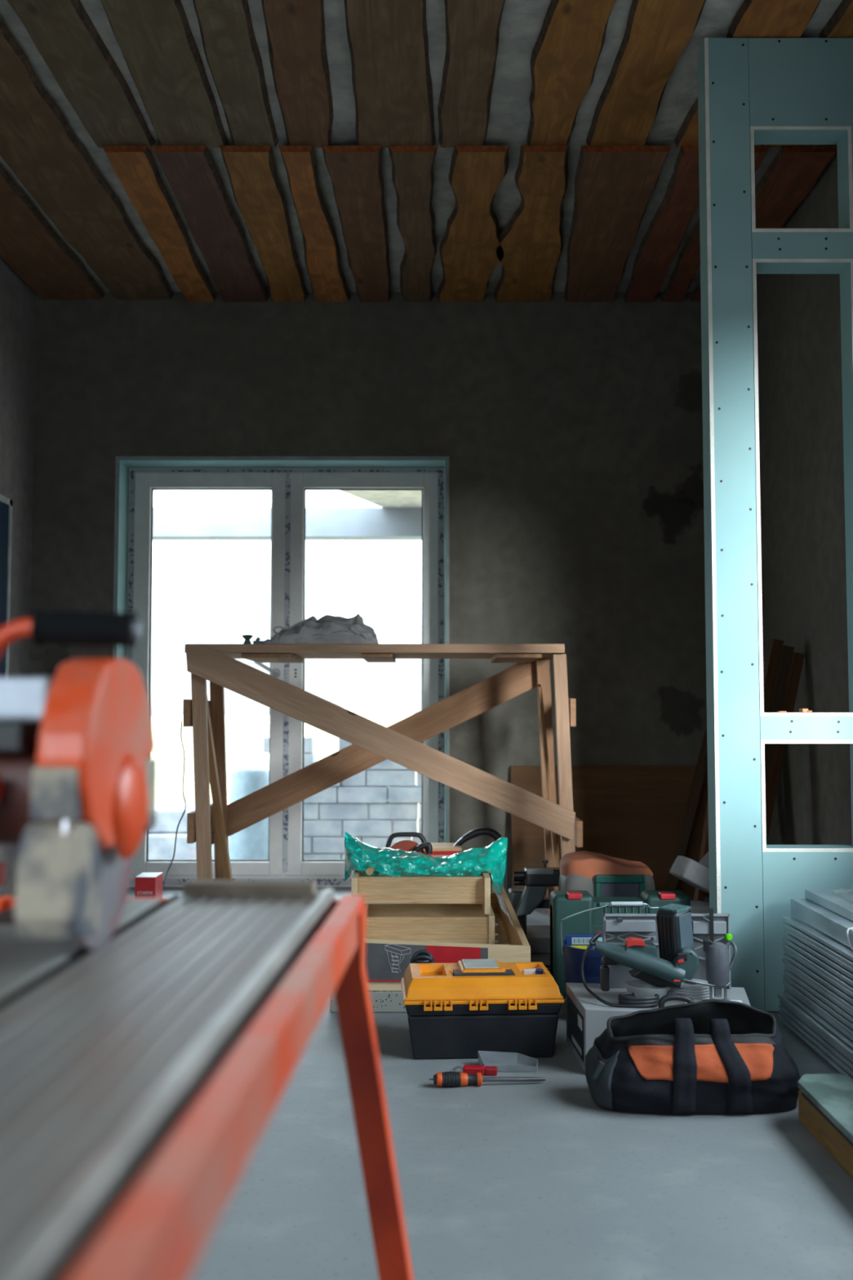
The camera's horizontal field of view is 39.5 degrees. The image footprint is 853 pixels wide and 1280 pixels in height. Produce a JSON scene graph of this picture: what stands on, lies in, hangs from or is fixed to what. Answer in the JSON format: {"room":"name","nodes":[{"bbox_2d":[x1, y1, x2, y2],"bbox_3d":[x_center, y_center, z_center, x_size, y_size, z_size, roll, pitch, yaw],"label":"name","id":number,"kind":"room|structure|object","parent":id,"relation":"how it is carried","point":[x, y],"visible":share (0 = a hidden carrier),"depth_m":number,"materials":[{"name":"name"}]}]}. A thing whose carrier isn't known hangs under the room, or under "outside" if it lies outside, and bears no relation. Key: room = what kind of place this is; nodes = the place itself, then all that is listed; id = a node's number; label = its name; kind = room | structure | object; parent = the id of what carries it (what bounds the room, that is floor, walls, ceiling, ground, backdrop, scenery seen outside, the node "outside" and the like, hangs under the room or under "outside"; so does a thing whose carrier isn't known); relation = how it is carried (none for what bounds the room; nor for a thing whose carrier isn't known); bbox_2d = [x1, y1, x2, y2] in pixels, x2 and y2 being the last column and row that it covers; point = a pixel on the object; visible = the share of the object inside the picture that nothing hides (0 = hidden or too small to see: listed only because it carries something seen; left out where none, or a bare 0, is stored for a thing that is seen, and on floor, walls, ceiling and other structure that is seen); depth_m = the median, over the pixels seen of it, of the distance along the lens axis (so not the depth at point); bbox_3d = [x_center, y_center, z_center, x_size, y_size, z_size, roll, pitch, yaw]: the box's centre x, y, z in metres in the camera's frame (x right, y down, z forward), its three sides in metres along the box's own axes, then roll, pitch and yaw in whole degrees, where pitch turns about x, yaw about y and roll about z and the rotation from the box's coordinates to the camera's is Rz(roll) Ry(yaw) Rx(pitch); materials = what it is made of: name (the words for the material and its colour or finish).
{"room":"construction site","nodes":[
{"label":"construction site","id":0,"kind":"room"},
{"bbox_2d":[0,255,36,897],"bbox_3d":[-2.225,-0.455,2.432,0.300,3.265,7.600,0,-3,0],"label":"wall","id":1,"kind":"structure","parent":0,"point":[18,300],"depth_m":6.03,"materials":[{"name":"grey paint"}]},
{"bbox_2d":[0,493,12,676],"bbox_3d":[-2.069,-0.181,5.203,0.012,1.115,1.365,0,-3,0],"label":"door","id":2,"kind":"structure","parent":1,"relation":"in","point":[6,504],"depth_m":5.83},
{"bbox_2d":[150,702,418,839],"bbox_3d":[-1.000,1.436,13.938,12.000,1.460,7.000,0,-3,0],"label":"bank","id":3,"kind":"object","parent":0,"point":[244,735],"visible":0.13,"depth_m":14.19,"materials":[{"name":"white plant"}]},
{"bbox_2d":[29,292,706,890],"bbox_3d":[-0.223,-0.214,6.385,4.305,3.265,0.320,0,-3,0],"label":"wall","id":4,"kind":"structure","parent":0,"point":[571,433],"depth_m":6.27,"materials":[{"name":"grey paint"}]},
{"bbox_2d":[112,456,449,887],"bbox_3d":[-0.760,0.177,6.338,1.759,2.279,0.286,0,-3,0],"label":"door","id":5,"kind":"structure","parent":4,"relation":"in","point":[288,479],"depth_m":6.40,"materials":[{"name":"white plastic"}]},
{"bbox_2d":[0,0,842,292],"bbox_3d":[-0.223,-2.175,2.688,4.305,0.200,7.900,0,-3,0],"label":"ceiling","id":6,"kind":"structure","parent":0,"point":[522,21],"depth_m":4.45,"materials":[{"name":"grey concrete"}]},
{"bbox_2d":[0,164,104,299],"bbox_3d":[-1.890,-1.962,4.022,0.376,0.026,4.590,0,-3,0],"label":"board","id":7,"kind":"object","parent":6,"relation":"attached to","point":[29,246],"visible":1,"depth_m":5.67,"materials":[{"name":"brown wood"}]},
{"bbox_2d":[6,0,155,147],"bbox_3d":[-1.193,-2.027,3.189,0.261,0.026,2.920,0,-3,0],"label":"board","id":8,"kind":"object","parent":6,"relation":"attached to","point":[62,32],"visible":1,"depth_m":4.09,"materials":[{"name":"brown wood"}]},
{"bbox_2d":[0,16,173,299],"bbox_3d":[-1.518,-1.962,4.022,0.391,0.026,4.590,0,-3,0],"label":"board","id":9,"kind":"object","parent":6,"relation":"attached to","point":[37,142],"visible":1,"depth_m":4.92,"materials":[{"name":"brown wood"}]},
{"bbox_2d":[102,145,216,302],"bbox_3d":[-1.192,-1.861,5.468,0.182,0.026,1.693,0,-3,-1],"label":"board","id":10,"kind":"object","parent":6,"relation":"attached to","point":[135,166],"visible":1,"depth_m":5.22,"materials":[{"name":"brown wood"}]},
{"bbox_2d":[100,0,227,147],"bbox_3d":[-0.908,-2.027,3.189,0.277,0.026,2.920,0,-3,0],"label":"board","id":11,"kind":"object","parent":6,"relation":"attached to","point":[156,42],"visible":1,"depth_m":4.08,"materials":[{"name":"brown wood"}]},
{"bbox_2d":[151,145,268,302],"bbox_3d":[-0.965,-1.861,5.469,0.256,0.026,1.690,0,-3,0],"label":"board","id":12,"kind":"object","parent":6,"relation":"attached to","point":[191,172],"visible":1,"depth_m":5.27,"materials":[{"name":"brown wood"}]},
{"bbox_2d":[192,0,278,147],"bbox_3d":[-0.637,-2.027,3.189,0.190,0.026,2.925,0,-3,-1],"label":"board","id":13,"kind":"object","parent":6,"relation":"attached to","point":[231,50],"visible":1,"depth_m":4.08,"materials":[{"name":"brown wood"}]},
{"bbox_2d":[219,145,306,302],"bbox_3d":[-0.715,-1.861,5.469,0.226,0.026,1.690,0,-3,0],"label":"board","id":14,"kind":"object","parent":6,"relation":"attached to","point":[258,193],"visible":1,"depth_m":5.20,"materials":[{"name":"brown wood"}]},
{"bbox_2d":[261,0,333,147],"bbox_3d":[-0.413,-2.027,3.188,0.258,0.026,2.933,0,-3,-3],"label":"board","id":15,"kind":"object","parent":6,"relation":"attached to","point":[295,28],"visible":1,"depth_m":4.08,"materials":[{"name":"brown wood"}]},
{"bbox_2d":[278,145,351,302],"bbox_3d":[-0.501,-1.861,5.469,0.199,0.026,1.690,0,-3,0],"label":"board","id":16,"kind":"object","parent":6,"relation":"attached to","point":[321,246],"visible":1,"depth_m":5.34,"materials":[{"name":"brown wood"}]},
{"bbox_2d":[321,145,391,302],"bbox_3d":[-0.290,-1.861,5.469,0.235,0.026,1.690,0,-3,0],"label":"board","id":17,"kind":"object","parent":6,"relation":"attached to","point":[355,171],"visible":1,"depth_m":5.20,"materials":[{"name":"brown wood"}]},
{"bbox_2d":[343,0,435,147],"bbox_3d":[-0.119,-2.027,3.189,0.310,0.026,2.920,0,-3,0],"label":"board","id":18,"kind":"object","parent":6,"relation":"attached to","point":[388,40],"visible":1,"depth_m":4.10,"materials":[{"name":"brown wood"}]},
{"bbox_2d":[388,145,437,302],"bbox_3d":[-0.049,-1.861,5.469,0.198,0.026,1.690,0,-3,0],"label":"board","id":19,"kind":"object","parent":6,"relation":"attached to","point":[412,166],"visible":1,"depth_m":5.22,"materials":[{"name":"brown wood"}]},
{"bbox_2d":[437,0,505,147],"bbox_3d":[0.186,-2.027,3.189,0.290,0.026,2.920,0,-3,0],"label":"board","id":20,"kind":"object","parent":6,"relation":"attached to","point":[472,26],"visible":1,"depth_m":4.09,"materials":[{"name":"brown wood"}]},
{"bbox_2d":[437,145,509,302],"bbox_3d":[0.220,-1.861,5.469,0.327,0.026,1.690,0,-3,0],"label":"board","id":21,"kind":"object","parent":6,"relation":"attached to","point":[470,242],"visible":0.99,"depth_m":5.33,"materials":[{"name":"brown wood"}]},
{"bbox_2d":[493,145,568,302],"bbox_3d":[0.491,-1.861,5.469,0.350,0.026,1.690,0,-3,0],"label":"board","id":22,"kind":"object","parent":6,"relation":"attached to","point":[531,243],"visible":0.96,"depth_m":5.38,"materials":[{"name":"brown wood"}]},
{"bbox_2d":[526,0,616,145],"bbox_3d":[0.492,-2.027,3.189,0.240,0.026,2.923,0,-3,-1],"label":"board","id":23,"kind":"object","parent":6,"relation":"attached to","point":[567,49],"visible":1,"depth_m":4.05,"materials":[{"name":"brown wood"}]},
{"bbox_2d":[563,145,671,302],"bbox_3d":[0.802,-1.861,5.468,0.353,0.026,1.700,0,-3,2],"label":"board","id":24,"kind":"object","parent":6,"relation":"attached to","point":[615,185],"visible":1,"depth_m":5.17,"materials":[{"name":"brown wood"}]},
{"bbox_2d":[586,0,706,145],"bbox_3d":[0.767,-2.027,3.189,0.256,0.026,2.926,0,-3,-1],"label":"board","id":25,"kind":"object","parent":6,"relation":"attached to","point":[657,33],"visible":1,"depth_m":4.08,"materials":[{"name":"brown wood"}]},
{"bbox_2d":[622,145,699,302],"bbox_3d":[1.099,-1.861,5.469,0.193,0.026,1.697,0,-3,2],"label":"board","id":26,"kind":"object","parent":6,"relation":"attached to","point":[660,246],"visible":0.88,"depth_m":5.38,"materials":[{"name":"brown wood"}]},
{"bbox_2d":[660,145,770,302],"bbox_3d":[1.286,-1.861,5.468,0.144,0.026,1.692,0,-3,1],"label":"board","id":27,"kind":"object","parent":6,"relation":"attached to","point":[688,263],"visible":0.43,"depth_m":5.79,"materials":[{"name":"brown wood"}]},
{"bbox_2d":[674,0,821,147],"bbox_3d":[1.127,-2.027,3.190,0.254,0.026,2.926,0,-3,-1],"label":"board","id":28,"kind":"object","parent":6,"relation":"attached to","point":[755,19],"visible":0.35,"depth_m":3.81,"materials":[{"name":"brown wood"}]},
{"bbox_2d":[688,145,836,302],"bbox_3d":[1.501,-1.861,5.469,0.239,0.026,1.690,0,-3,0],"label":"board","id":29,"kind":"object","parent":6,"relation":"attached to","point":[794,171],"visible":0.43,"depth_m":4.89,"materials":[{"name":"brown wood"}]},
{"bbox_2d":[760,0,852,147],"bbox_3d":[1.415,-2.027,3.189,0.251,0.026,2.920,0,-3,0],"label":"board","id":30,"kind":"object","parent":6,"relation":"attached to","point":[840,25],"visible":0.15,"depth_m":3.83,"materials":[{"name":"brown wood"}]},
{"bbox_2d":[126,887,852,1279],"bbox_3d":[-0.223,1.150,2.585,4.305,0.120,8.100,0,-3,0],"label":"floor","id":31,"kind":"structure","parent":0,"point":[498,1180],"depth_m":2.34,"materials":[{"name":"concrete"}]},
{"bbox_2d":[134,872,162,897],"bbox_3d":[-1.337,1.205,5.715,0.102,0.149,0.167,0,-3,2],"label":"cardboard box","id":32,"kind":"object","parent":31,"relation":"on","point":[146,884],"visible":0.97,"depth_m":5.64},
{"bbox_2d":[0,608,413,1279],"bbox_3d":[-0.425,0.464,0.745,0.839,1.024,1.442,0,-3,2],"label":"saw","id":33,"kind":"object","parent":31,"relation":"on","point":[148,1046],"visible":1,"depth_m":0.97,"materials":[{"name":"metal"}]},
{"bbox_2d":[0,906,317,1279],"bbox_3d":[-0.328,0.294,0.761,0.380,0.035,1.340,0,-3,2],"label":"tray","id":34,"kind":"object","parent":33,"relation":"on","point":[61,1268],"depth_m":0.72,"materials":[{"name":"metal"}]},
{"bbox_2d":[329,991,406,1012],"bbox_3d":[0.005,1.160,4.285,0.610,0.065,1.205,0,-3,0],"label":"foam block","id":35,"kind":"object","parent":31,"relation":"on","point":[381,1001],"visible":0.11,"depth_m":3.68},
{"bbox_2d":[364,884,530,991],"bbox_3d":[0.021,1.048,4.325,0.603,0.161,1.297,0,-3,0],"label":"box","id":36,"kind":"object","parent":35,"relation":"on","point":[386,961],"visible":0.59,"depth_m":3.68,"materials":[{"name":"brown wood"}]},
{"bbox_2d":[364,903,497,944],"bbox_3d":[0.007,1.044,4.530,0.489,0.104,0.730,0,-3,0],"label":"wooden box","id":37,"kind":"object","parent":36,"relation":"on","point":[455,923],"visible":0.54,"depth_m":4.18,"materials":[{"name":"brown wood"}]},
{"bbox_2d":[351,871,490,914],"bbox_3d":[-0.020,0.928,4.542,0.493,0.127,0.680,0,-3,0],"label":"crate","id":38,"kind":"object","parent":37,"relation":"on","point":[375,890],"visible":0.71,"depth_m":4.25,"materials":[{"name":"brown wood"}]},
{"bbox_2d":[344,831,507,894],"bbox_3d":[-0.001,0.831,4.428,0.609,0.233,0.235,0,-3,0],"label":"plastic bag","id":39,"kind":"object","parent":38,"relation":"on","point":[359,855],"visible":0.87,"depth_m":4.35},
{"bbox_2d":[385,831,432,854],"bbox_3d":[-0.077,1.030,5.066,0.260,0.419,0.142,0,-3,0],"label":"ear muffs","id":40,"kind":"object","parent":39,"relation":"in","point":[406,845],"visible":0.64,"depth_m":5.06,"materials":[{"name":"black plastic"}]},
{"bbox_2d":[182,644,582,915],"bbox_3d":[-0.207,0.647,5.273,1.739,1.227,0.635,0,-3,0],"label":"trestle","id":41,"kind":"object","parent":31,"relation":"on","point":[373,743],"visible":0.81,"depth_m":5.01,"materials":[{"name":"brown wood"}]},
{"bbox_2d":[258,613,378,644],"bbox_3d":[-0.459,-0.043,5.205,0.507,0.140,0.354,0,-3,0],"label":"pile","id":42,"kind":"object","parent":41,"relation":"on","point":[327,629],"visible":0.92,"depth_m":5.05,"materials":[{"name":"stone"}]},
{"bbox_2d":[400,959,564,1058],"bbox_3d":[0.148,1.019,3.301,0.432,0.226,0.262,0,-3,-3],"label":"toolbox","id":43,"kind":"object","parent":31,"relation":"on","point":[461,1009],"visible":1,"depth_m":3.19,"materials":[{"name":"plastic"}]},
{"bbox_2d":[428,1071,546,1087],"bbox_3d":[0.152,1.095,2.971,0.295,0.038,0.038,0,-4,-8],"label":"screwdriver","id":44,"kind":"object","parent":31,"relation":"on","point":[451,1078],"visible":1,"depth_m":2.95,"materials":[{"name":"plastic"}]},
{"bbox_2d":[478,1050,537,1072],"bbox_3d":[0.214,1.103,3.108,0.156,0.036,0.072,0,-3,0],"label":"tray","id":45,"kind":"object","parent":31,"relation":"on","point":[504,1061],"visible":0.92,"depth_m":3.13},
{"bbox_2d":[507,859,559,953],"bbox_3d":[0.442,1.037,4.698,0.237,0.361,0.335,0,-3,0],"label":"drill","id":46,"kind":"object","parent":31,"relation":"on","point":[536,881],"visible":0.61,"depth_m":4.56,"materials":[{"name":"black plastic"}]},
{"bbox_2d":[558,850,655,897],"bbox_3d":[0.664,0.994,4.379,0.340,0.408,0.277,0,-3,0],"label":"shop vacuum","id":47,"kind":"object","parent":31,"relation":"on","point":[602,875],"visible":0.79,"depth_m":4.27,"materials":[{"name":"orange plastic"}]},
{"bbox_2d":[510,765,709,897],"bbox_3d":[1.018,0.975,6.076,1.165,0.655,0.128,0,-3,0],"label":"wooden panel","id":48,"kind":"object","parent":31,"relation":"on","point":[633,813],"visible":0.43,"depth_m":6.08,"materials":[{"name":"wood"}]},
{"bbox_2d":[560,901,658,1010],"bbox_3d":[0.563,0.973,3.647,0.312,0.360,0.232,0,-3,0],"label":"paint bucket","id":49,"kind":"object","parent":31,"relation":"on","point":[572,956],"visible":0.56,"depth_m":3.57,"materials":[{"name":"blue plastic"}]},
{"bbox_2d":[550,890,690,997],"bbox_3d":[0.640,1.001,3.928,0.452,0.339,0.136,0,-3,0],"label":"tool case","id":50,"kind":"object","parent":31,"relation":"on","point":[563,904],"visible":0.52,"depth_m":3.88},
{"bbox_2d":[565,982,750,1072],"bbox_3d":[0.622,1.042,3.181,0.493,0.165,0.304,0,-4,7],"label":"tool case","id":51,"kind":"object","parent":31,"relation":"on","point":[587,1017],"visible":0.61,"depth_m":3.15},
{"bbox_2d":[566,993,583,1062],"bbox_3d":[0.401,1.045,3.207,0.001,0.115,0.260,0,-3,-3],"label":"print","id":52,"kind":"object","parent":51,"relation":"attached to","point":[575,1012],"depth_m":3.20},
{"bbox_2d":[624,978,669,999],"bbox_3d":[0.588,0.938,3.164,0.120,0.042,0.120,0,-3,0],"label":"plastic bowl","id":53,"kind":"object","parent":51,"relation":"on","point":[640,988],"visible":0.5,"depth_m":3.13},
{"bbox_2d":[580,903,730,1007],"bbox_3d":[0.606,0.832,3.147,0.385,0.249,0.131,0,-3,0],"label":"grinder","id":54,"kind":"object","parent":51,"relation":"on","point":[677,962],"visible":1,"depth_m":3.13,"materials":[{"name":"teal plastic"}]},
{"bbox_2d":[617,991,694,1008],"bbox_3d":[0.602,0.936,3.090,0.204,0.044,0.073,-1,-4,17],"label":"cable loop","id":55,"kind":"object","parent":51,"relation":"on","point":[627,997],"visible":0.85,"depth_m":3.07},
{"bbox_2d":[603,907,733,989],"bbox_3d":[0.669,0.854,3.286,0.356,0.224,0.038,0,-3,0],"label":"saw","id":56,"kind":"object","parent":51,"relation":"on","point":[715,927],"visible":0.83,"depth_m":3.29,"materials":[{"name":"grey metal"}]},
{"bbox_2d":[668,978,714,999],"bbox_3d":[0.716,0.944,3.210,0.120,0.034,0.120,0,-3,0],"label":"stack","id":57,"kind":"object","parent":51,"relation":"on","point":[695,991],"visible":0.71,"depth_m":3.16,"materials":[{"name":"plastic"}]},
{"bbox_2d":[684,1000,742,1003],"bbox_3d":[0.755,0.954,3.118,0.150,0.002,0.090,0,-4,8],"label":"paper sheet","id":58,"kind":"object","parent":51,"relation":"on","point":[695,1001],"visible":0.02,"depth_m":3.15,"materials":[{"name":"white"}]},
{"bbox_2d":[702,938,737,1000],"bbox_3d":[0.774,0.872,3.123,0.088,0.167,0.062,0,-3,0],"label":"router","id":59,"kind":"object","parent":58,"relation":"on","point":[718,966],"visible":0.96,"depth_m":3.10,"materials":[{"name":"plastic"}]},
{"bbox_2d":[664,726,707,890],"bbox_3d":[1.365,0.668,5.930,0.487,1.213,0.102,2,-4,-28],"label":"plank","id":60,"kind":"object","parent":31,"relation":"on","point":[702,763],"visible":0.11,"depth_m":5.86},
{"bbox_2d":[584,999,800,1115],"bbox_3d":[0.637,0.990,2.849,0.514,0.226,0.267,0,-3,0],"label":"tool bag","id":61,"kind":"object","parent":31,"relation":"on","point":[712,1056],"visible":0.99,"depth_m":2.77,"materials":[{"name":"black fabric"}]},
{"bbox_2d":[690,900,709,913],"bbox_3d":[1.082,1.137,4.759,0.182,0.179,0.164,-1,-4,13],"label":"paper package","id":62,"kind":"object","parent":31,"relation":"on","point":[696,906],"visible":0.1,"depth_m":4.69},
{"bbox_2d":[669,855,709,893],"bbox_3d":[1.083,0.941,4.751,0.185,0.148,0.152,1,-4,-10],"label":"paper package","id":63,"kind":"object","parent":62,"relation":"on","point":[690,871],"visible":0.77,"depth_m":4.68},
{"bbox_2d":[763,638,804,842],"bbox_3d":[1.434,0.606,5.125,0.400,1.226,0.102,-1,-4,19],"label":"wooden board","id":64,"kind":"object","parent":31,"relation":"on","point":[783,667],"visible":0.44,"depth_m":5.09,"materials":[{"name":"brown wood"}]},
{"bbox_2d":[777,1014,852,1079],"bbox_3d":[1.102,1.045,2.200,0.100,0.011,2.720,0,-3,0],"label":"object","id":65,"kind":"object","parent":31,"relation":"on","point":[807,1041],"visible":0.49,"depth_m":3.21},
{"bbox_2d":[778,1009,852,1076],"bbox_3d":[1.104,1.030,2.201,0.100,0.011,2.720,0,-3,0],"label":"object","id":66,"kind":"object","parent":65,"relation":"on","point":[808,1035],"visible":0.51,"depth_m":3.20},
{"bbox_2d":[778,1004,852,1069],"bbox_3d":[1.107,1.014,2.202,0.100,0.011,2.720,0,-3,0],"label":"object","id":67,"kind":"object","parent":66,"relation":"on","point":[814,1033],"visible":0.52,"depth_m":3.21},
{"bbox_2d":[779,999,852,1062],"bbox_3d":[1.109,0.999,2.203,0.100,0.011,2.720,0,-3,0],"label":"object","id":68,"kind":"object","parent":67,"relation":"on","point":[781,1002],"visible":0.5,"depth_m":3.21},
{"bbox_2d":[777,993,852,1057],"bbox_3d":[1.103,0.983,2.204,0.100,0.011,2.720,0,-3,0],"label":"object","id":69,"kind":"object","parent":68,"relation":"on","point":[812,1020],"visible":0.46,"depth_m":3.21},
{"bbox_2d":[813,1013,852,1047],"bbox_3d":[1.116,0.959,2.059,0.100,0.011,2.428,0,-3,0],"label":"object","id":70,"kind":"object","parent":69,"relation":"on","point":[818,1017],"visible":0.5,"depth_m":3.11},
{"bbox_2d":[813,1007,852,1040],"bbox_3d":[1.118,0.943,2.060,0.100,0.011,2.428,0,-3,0],"label":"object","id":71,"kind":"object","parent":70,"relation":"on","point":[815,1010],"visible":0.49,"depth_m":3.11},
{"bbox_2d":[812,1001,852,1036],"bbox_3d":[1.112,0.928,2.061,0.100,0.011,2.428,0,-3,0],"label":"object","id":72,"kind":"object","parent":71,"relation":"on","point":[815,1005],"visible":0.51,"depth_m":3.10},
{"bbox_2d":[812,995,852,1029],"bbox_3d":[1.114,0.912,2.062,0.100,0.011,2.428,0,-3,0],"label":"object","id":73,"kind":"object","parent":72,"relation":"on","point":[816,999],"visible":0.44,"depth_m":3.11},
{"bbox_2d":[783,968,844,1014],"bbox_3d":[1.117,0.972,3.298,0.100,0.011,0.498,0,-3,0],"label":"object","id":74,"kind":"object","parent":73,"relation":"on","point":[808,987],"visible":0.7,"depth_m":3.27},
{"bbox_2d":[784,963,843,1008],"bbox_3d":[1.119,0.957,3.299,0.100,0.011,0.498,0,-3,0],"label":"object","id":75,"kind":"object","parent":74,"relation":"on","point":[786,966],"visible":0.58,"depth_m":3.27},
{"bbox_2d":[782,958,843,1002],"bbox_3d":[1.113,0.941,3.300,0.100,0.011,0.498,0,-3,0],"label":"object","id":76,"kind":"object","parent":75,"relation":"on","point":[804,974],"visible":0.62,"depth_m":3.27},
{"bbox_2d":[782,953,844,996],"bbox_3d":[1.116,0.926,3.301,0.100,0.011,0.498,0,-3,0],"label":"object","id":77,"kind":"object","parent":76,"relation":"on","point":[808,971],"visible":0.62,"depth_m":3.27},
{"bbox_2d":[783,947,842,990],"bbox_3d":[1.118,0.910,3.302,0.100,0.011,0.498,0,-3,0],"label":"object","id":78,"kind":"object","parent":77,"relation":"on","point":[785,950],"visible":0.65,"depth_m":3.27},
{"bbox_2d":[782,942,843,984],"bbox_3d":[1.112,0.895,3.303,0.100,0.011,0.498,0,-3,0],"label":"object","id":79,"kind":"object","parent":78,"relation":"on","point":[806,959],"visible":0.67,"depth_m":3.27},
{"bbox_2d":[782,937,843,977],"bbox_3d":[1.114,0.879,3.304,0.100,0.011,0.498,0,-3,0],"label":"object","id":80,"kind":"object","parent":79,"relation":"on","point":[803,951],"visible":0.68,"depth_m":3.27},
{"bbox_2d":[782,932,844,972],"bbox_3d":[1.117,0.864,3.304,0.100,0.011,0.498,0,-3,0],"label":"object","id":81,"kind":"object","parent":80,"relation":"on","point":[809,948],"visible":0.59,"depth_m":3.27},
{"bbox_2d":[783,926,842,965],"bbox_3d":[1.119,0.849,3.305,0.100,0.011,0.498,0,-3,0],"label":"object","id":82,"kind":"object","parent":81,"relation":"on","point":[823,952],"visible":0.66,"depth_m":3.27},
{"bbox_2d":[782,921,843,959],"bbox_3d":[1.113,0.833,3.306,0.100,0.011,0.498,0,-3,0],"label":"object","id":83,"kind":"object","parent":82,"relation":"on","point":[797,931],"visible":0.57,"depth_m":3.28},
{"bbox_2d":[782,915,851,953],"bbox_3d":[1.116,0.818,3.307,0.100,0.011,0.498,0,-3,0],"label":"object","id":84,"kind":"object","parent":83,"relation":"on","point":[826,940],"visible":0.61,"depth_m":3.28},
{"bbox_2d":[842,1011,852,1022],"bbox_3d":[1.117,0.890,1.948,0.100,0.011,2.198,0,-3,0],"label":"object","id":85,"kind":"object","parent":73,"relation":"on","point":[846,1014],"visible":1,"depth_m":3.01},
{"bbox_2d":[843,1004,852,1015],"bbox_3d":[1.119,0.875,1.949,0.100,0.011,2.198,0,-3,0],"label":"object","id":86,"kind":"object","parent":85,"relation":"on","point":[845,1007],"visible":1,"depth_m":3.01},
{"bbox_2d":[840,998,852,1011],"bbox_3d":[1.113,0.859,1.950,0.100,0.011,2.198,0,-3,0],"label":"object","id":87,"kind":"object","parent":86,"relation":"on","point":[843,1001],"visible":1,"depth_m":3.00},
{"bbox_2d":[841,992,852,1004],"bbox_3d":[1.116,0.844,1.951,0.100,0.011,2.198,0,-3,0],"label":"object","id":88,"kind":"object","parent":87,"relation":"on","point":[844,995],"visible":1,"depth_m":3.01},
{"bbox_2d":[842,986,852,997],"bbox_3d":[1.118,0.828,1.952,0.100,0.011,2.198,0,-3,0],"label":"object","id":89,"kind":"object","parent":88,"relation":"on","point":[851,993],"visible":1,"depth_m":3.01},
{"bbox_2d":[840,980,852,992],"bbox_3d":[1.112,0.813,1.953,0.100,0.011,2.198,0,-3,0],"label":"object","id":90,"kind":"object","parent":89,"relation":"on","point":[842,983],"visible":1,"depth_m":3.00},
{"bbox_2d":[840,973,852,986],"bbox_3d":[1.114,0.797,1.954,0.100,0.011,2.198,0,-3,0],"label":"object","id":91,"kind":"object","parent":90,"relation":"on","point":[843,976],"visible":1,"depth_m":3.01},
{"bbox_2d":[841,968,852,978],"bbox_3d":[1.117,0.782,1.955,0.100,0.011,2.198,0,-3,0],"label":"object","id":92,"kind":"object","parent":91,"relation":"on","point":[844,971],"visible":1,"depth_m":3.01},
{"bbox_2d":[842,961,852,972],"bbox_3d":[1.119,0.766,1.956,0.100,0.011,2.198,0,-3,0],"label":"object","id":93,"kind":"object","parent":92,"relation":"on","point":[845,965],"visible":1,"depth_m":3.01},
{"bbox_2d":[840,955,852,967],"bbox_3d":[1.113,0.751,1.957,0.100,0.011,2.198,0,-3,0],"label":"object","id":94,"kind":"object","parent":93,"relation":"on","point":[843,958],"visible":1,"depth_m":3.01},
{"bbox_2d":[840,949,852,960],"bbox_3d":[1.116,0.735,1.958,0.100,0.011,2.198,0,-3,0],"label":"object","id":95,"kind":"object","parent":94,"relation":"on","point":[848,953],"visible":1,"depth_m":3.02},
{"bbox_2d":[790,898,852,947],"bbox_3d":[1.141,0.720,2.260,0.099,0.048,2.600,0,-3,0],"label":"channel","id":96,"kind":"object","parent":95,"relation":"on","point":[824,920],"visible":0.8,"depth_m":3.29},
{"bbox_2d":[804,889,852,920],"bbox_3d":[1.185,0.681,2.263,0.100,0.026,2.600,0,-3,0],"label":"channel","id":97,"kind":"object","parent":96,"relation":"on","point":[837,901],"visible":1,"depth_m":3.39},
{"bbox_2d":[798,1089,852,1179],"bbox_3d":[0.916,1.002,1.727,0.137,0.069,1.970,0,-3,0],"label":"timber beam","id":98,"kind":"structure","parent":31,"relation":"on","point":[826,1135],"depth_m":2.52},
{"bbox_2d":[797,1073,852,1146],"bbox_3d":[0.905,0.953,1.743,0.134,0.028,1.995,0,-3,0],"label":"plasterboard offcut","id":99,"kind":"object","parent":98,"relation":"on","point":[831,1095],"visible":1,"depth_m":2.58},
{"bbox_2d":[697,37,852,1011],"bbox_3d":[1.266,-0.403,3.831,0.719,3.124,0.102,0,-3,0],"label":"wall","id":100,"kind":"structure","parent":0,"point":[752,91],"depth_m":3.81,"materials":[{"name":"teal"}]},
{"bbox_2d":[756,152,852,844],"bbox_3d":[1.780,-0.455,2.432,0.300,3.265,7.600,0,-3,0],"label":"wall","id":101,"kind":"structure","parent":0,"point":[802,495],"depth_m":5.10,"materials":[{"name":"grey paint"}]},
{"bbox_3d":[0.000,2.854,25.749,60.000,0.200,38.250,0,-3,0],"label":"ground","id":102,"kind":"structure","parent":0,"visible":0},
{"bbox_2d":[148,804,214,859],"bbox_3d":[-2.050,1.517,9.175,0.900,0.450,0.700,0,-3,0],"label":"pile","id":103,"kind":"object","parent":102,"relation":"on","point":[162,837],"visible":0.11,"depth_m":8.84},
{"bbox_2d":[228,768,269,859],"bbox_3d":[-1.264,1.319,8.536,0.310,0.767,0.310,0,-3,0],"label":"drum","id":104,"kind":"object","parent":102,"relation":"on","point":[251,842],"visible":0.54,"depth_m":8.41,"materials":[{"name":"blue plastic"}]},
{"bbox_2d":[152,490,422,540],"bbox_3d":[0.000,0.208,7.887,10.000,2.905,2.670,0,-3,0],"label":"canopy","id":105,"kind":"object","parent":102,"relation":"on","point":[399,517],"visible":0.14,"depth_m":9.07,"materials":[{"name":"concrete"}]},
{"bbox_2d":[262,736,422,859],"bbox_3d":[-0.367,1.240,9.085,1.734,0.993,0.312,0,-3,0],"label":"brick wall","id":106,"kind":"structure","parent":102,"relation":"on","point":[362,805],"depth_m":8.94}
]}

